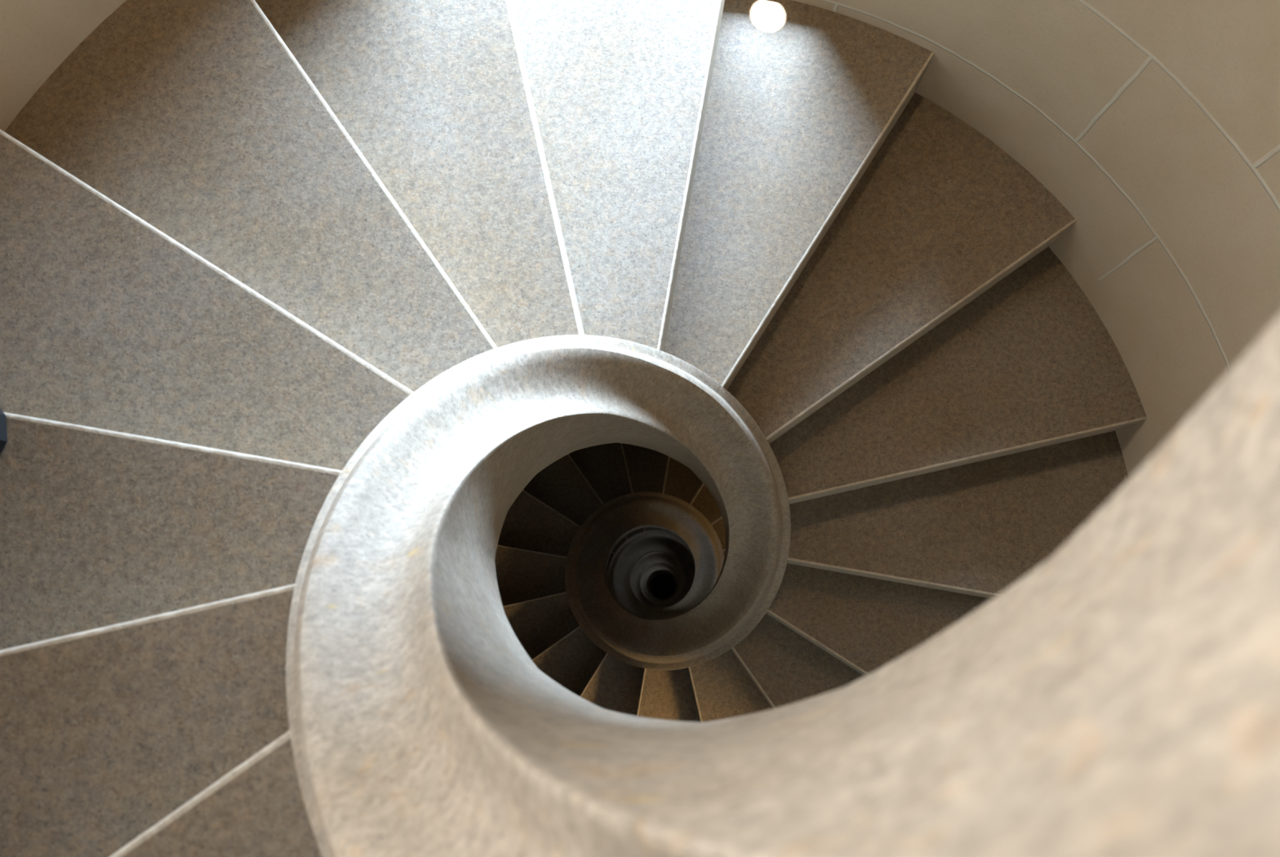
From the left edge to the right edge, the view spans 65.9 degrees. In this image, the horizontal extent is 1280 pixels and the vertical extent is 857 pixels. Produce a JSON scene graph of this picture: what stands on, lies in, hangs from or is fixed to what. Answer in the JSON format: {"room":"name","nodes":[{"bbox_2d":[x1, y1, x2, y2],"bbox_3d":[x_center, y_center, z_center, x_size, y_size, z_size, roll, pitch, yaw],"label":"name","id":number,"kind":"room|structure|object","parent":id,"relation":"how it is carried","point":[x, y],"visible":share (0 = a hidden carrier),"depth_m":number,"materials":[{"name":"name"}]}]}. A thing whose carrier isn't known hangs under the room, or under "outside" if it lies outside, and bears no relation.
{"room":"spiral staircase","nodes":[
{"label":"spiral staircase","id":0,"kind":"room"},
{"bbox_2d":[0,0,1279,478],"bbox_3d":[0.154,1.138,7.472,2.957,25.500,2.957,-16,80,-1],"label":"wall","id":1,"kind":"structure","parent":0,"point":[1155,124],"depth_m":1.93,"materials":[{"name":"stone"}]},
{"bbox_2d":[652,577,675,599],"bbox_3d":[0.472,3.215,19.845,2.638,0.001,2.638,0,80,1],"label":"floor","id":2,"kind":"structure","parent":0,"point":[663,588],"depth_m":19.85,"materials":[{"name":"grey stone"}]},
{"bbox_2d":[285,314,1279,856],"bbox_3d":[0.175,1.277,8.299,0.694,21.107,0.694,42,84,7],"label":"spiral newel","id":3,"kind":"object","parent":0,"point":[1120,697],"visible":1,"depth_m":0.45,"materials":[{"name":"beige stone"}]},
{"bbox_2d":[0,583,295,856],"bbox_3d":[-0.760,0.348,1.091,0.894,0.270,0.470,-35,81,-4],"label":"stone step","id":4,"kind":"structure","parent":3,"relation":"attached to","point":[106,732],"depth_m":0.96,"materials":[{"name":"grey stone"}]},
{"bbox_2d":[0,412,342,650],"bbox_3d":[-0.805,0.072,1.311,0.894,0.270,0.470,-13,80,-1],"label":"stone step","id":5,"kind":"structure","parent":3,"relation":"attached to","point":[100,528],"depth_m":1.16,"materials":[{"name":"grey stone"}]},
{"bbox_2d":[0,408,7,454],"bbox_3d":[-0.904,0.014,1.132,0.293,0.105,0.104,-9,80,0],"label":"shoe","id":6,"kind":"object","parent":5,"relation":"on","point":[3,433],"visible":1,"depth_m":1.18,"materials":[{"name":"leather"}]},
{"bbox_2d":[0,129,413,471],"bbox_3d":[-0.728,-0.200,1.527,0.894,0.270,0.470,10,81,3],"label":"stone step","id":7,"kind":"structure","parent":3,"relation":"attached to","point":[108,322],"depth_m":1.37,"materials":[{"name":"grey stone"}]},
{"bbox_2d":[110,729,322,856],"bbox_3d":[-0.601,0.582,0.875,0.470,0.270,0.894,32,83,6],"label":"stone step","id":8,"kind":"structure","parent":3,"relation":"attached to","point":[257,809],"depth_m":0.78,"materials":[{"name":"grey stone"}]},
{"bbox_2d":[4,0,497,391],"bbox_3d":[-0.540,-0.422,1.732,0.894,0.270,0.470,32,83,6],"label":"stone step","id":9,"kind":"structure","parent":3,"relation":"attached to","point":[196,118],"depth_m":1.60,"materials":[{"name":"grey stone"}]},
{"bbox_2d":[254,0,584,347],"bbox_3d":[-0.270,-0.556,1.920,0.470,0.270,0.894,-35,81,-4],"label":"stone step","id":10,"kind":"structure","parent":3,"relation":"attached to","point":[435,96],"depth_m":1.78,"materials":[{"name":"grey stone"}]},
{"bbox_2d":[494,544,567,605],"bbox_3d":[-0.736,0.523,3.992,0.894,0.270,0.470,-13,80,-1],"label":"stone step","id":11,"kind":"structure","parent":3,"relation":"attached to","point":[522,575],"depth_m":3.84,"materials":[{"name":"grey stone"}]},
{"bbox_2d":[497,489,581,556],"bbox_3d":[-0.659,0.251,4.208,0.894,0.270,0.470,10,81,3],"label":"stone step","id":12,"kind":"structure","parent":3,"relation":"attached to","point":[530,523],"depth_m":4.04,"materials":[{"name":"grey stone"}]},
{"bbox_2d":[502,591,579,659],"bbox_3d":[-0.691,0.799,3.772,0.894,0.270,0.470,-35,81,-4],"label":"stone step","id":13,"kind":"structure","parent":3,"relation":"attached to","point":[537,624],"depth_m":3.64,"materials":[{"name":"grey stone"}]},
{"bbox_2d":[523,453,604,526],"bbox_3d":[-0.471,0.029,4.413,0.894,0.270,0.470,32,83,6],"label":"stone step","id":14,"kind":"structure","parent":3,"relation":"attached to","point":[562,486],"depth_m":4.23,"materials":[{"name":"grey stone"}]},
{"bbox_2d":[531,625,606,696],"bbox_3d":[-0.532,1.032,3.557,0.470,0.270,0.894,32,83,6],"label":"stone step","id":15,"kind":"structure","parent":3,"relation":"attached to","point":[571,661],"depth_m":3.45,"materials":[{"name":"grey stone"}]},
{"bbox_2d":[568,442,633,503],"bbox_3d":[-0.201,-0.106,4.601,0.470,0.270,0.894,-35,81,-4],"label":"stone step","id":16,"kind":"structure","parent":3,"relation":"attached to","point":[604,466],"depth_m":4.42,"materials":[{"name":"grey stone"}]},
{"bbox_2d":[606,551,614,572],"bbox_3d":[-0.590,0.701,6.890,0.894,0.270,0.470,10,81,3],"label":"stone step","id":17,"kind":"structure","parent":3,"relation":"attached to","point":[611,553],"depth_m":6.71,"materials":[{"name":"grey stone"}]},
{"bbox_2d":[579,652,644,715],"bbox_3d":[-0.283,1.184,3.352,0.470,0.270,0.894,10,81,3],"label":"stone step","id":18,"kind":"structure","parent":3,"relation":"attached to","point":[615,685],"depth_m":3.27,"materials":[{"name":"grey stone"}]},
{"bbox_2d":[511,0,724,351],"bbox_3d":[0.043,-0.578,2.088,0.470,0.270,0.894,-13,80,-1],"label":"stone step","id":19,"kind":"structure","parent":3,"relation":"attached to","point":[620,89],"depth_m":1.96,"materials":[{"name":"grey stone"}]},
{"bbox_2d":[612,536,627,553],"bbox_3d":[-0.403,0.479,7.095,0.894,0.270,0.470,32,83,6],"label":"stone step","id":20,"kind":"structure","parent":3,"relation":"attached to","point":[623,540],"depth_m":6.90,"materials":[{"name":"grey stone"}]},
{"bbox_2d":[625,527,644,538],"bbox_3d":[-0.132,0.344,7.283,0.470,0.270,0.894,-35,81,-4],"label":"stone step","id":21,"kind":"structure","parent":3,"relation":"attached to","point":[628,535],"depth_m":7.08,"materials":[{"name":"grey stone"}]},
{"bbox_2d":[622,443,670,493],"bbox_3d":[0.112,-0.128,4.769,0.470,0.270,0.894,-13,80,-1],"label":"stone step","id":22,"kind":"structure","parent":3,"relation":"attached to","point":[647,468],"depth_m":4.58,"materials":[{"name":"grey stone"}]},
{"bbox_2d":[644,527,664,531],"bbox_3d":[0.181,0.323,7.451,0.470,0.270,0.894,-13,80,-1],"label":"stone step","id":23,"kind":"structure","parent":3,"relation":"attached to","point":[646,529],"depth_m":7.25,"materials":[{"name":"grey stone"}]},
{"bbox_2d":[636,667,700,722],"bbox_3d":[0.016,1.226,3.165,0.470,0.270,0.894,-13,80,-1],"label":"stone step","id":24,"kind":"structure","parent":3,"relation":"attached to","point":[664,695],"depth_m":3.09,"materials":[{"name":"grey stone"}]},
{"bbox_2d":[663,457,704,505],"bbox_3d":[0.420,-0.029,4.917,0.470,0.270,0.894,10,81,3],"label":"stone step","id":25,"kind":"structure","parent":3,"relation":"attached to","point":[682,483],"depth_m":4.74,"materials":[{"name":"grey stone"}]},
{"bbox_2d":[691,484,722,525],"bbox_3d":[0.677,0.179,5.048,0.470,0.270,0.894,32,83,6],"label":"stone step","id":26,"kind":"structure","parent":3,"relation":"attached to","point":[704,502],"depth_m":4.89,"materials":[{"name":"grey stone"}]},
{"bbox_2d":[711,518,725,551],"bbox_3d":[0.845,0.469,5.168,0.894,0.270,0.470,-35,81,-4],"label":"stone step","id":27,"kind":"structure","parent":3,"relation":"attached to","point":[719,526],"depth_m":5.03,"materials":[{"name":"grey stone"}]},
{"bbox_2d":[688,649,772,722],"bbox_3d":[0.321,1.148,2.998,0.470,0.270,0.894,-35,81,-4],"label":"stone step","id":28,"kind":"structure","parent":3,"relation":"attached to","point":[722,689],"depth_m":2.92,"materials":[{"name":"grey stone"}]},
{"bbox_2d":[730,613,864,708],"bbox_3d":[0.582,0.958,2.851,0.894,0.270,0.470,32,83,6],"label":"stone step","id":29,"kind":"structure","parent":3,"relation":"attached to","point":[786,668],"depth_m":2.77,"materials":[{"name":"grey stone"}]},
{"bbox_2d":[663,0,933,390],"bbox_3d":[0.351,-0.479,2.236,0.470,0.270,0.894,10,81,3],"label":"stone step","id":30,"kind":"structure","parent":3,"relation":"attached to","point":[802,98],"depth_m":2.12,"materials":[{"name":"grey stone"}]},
{"bbox_2d":[765,563,991,675],"bbox_3d":[0.761,0.679,2.720,0.894,0.270,0.470,10,81,3],"label":"stone step","id":31,"kind":"structure","parent":3,"relation":"attached to","point":[866,624],"depth_m":2.62,"materials":[{"name":"grey stone"}]},
{"bbox_2d":[727,93,1076,444],"bbox_3d":[0.609,-0.271,2.367,0.470,0.270,0.894,32,83,6],"label":"stone step","id":32,"kind":"structure","parent":3,"relation":"attached to","point":[941,214],"depth_m":2.25,"materials":[{"name":"grey stone"}]},
{"bbox_2d":[786,431,1128,599],"bbox_3d":[0.830,0.351,2.601,0.894,0.270,0.470,-13,80,-1],"label":"stone step","id":33,"kind":"structure","parent":3,"relation":"attached to","point":[979,528],"depth_m":2.49,"materials":[{"name":"grey stone"}]},
{"bbox_2d":[769,246,1146,504],"bbox_3d":[0.776,0.019,2.486,0.894,0.270,0.470,-35,81,-4],"label":"stone step","id":34,"kind":"structure","parent":3,"relation":"attached to","point":[1029,362],"depth_m":2.37,"materials":[{"name":"grey stone"}]}
]}

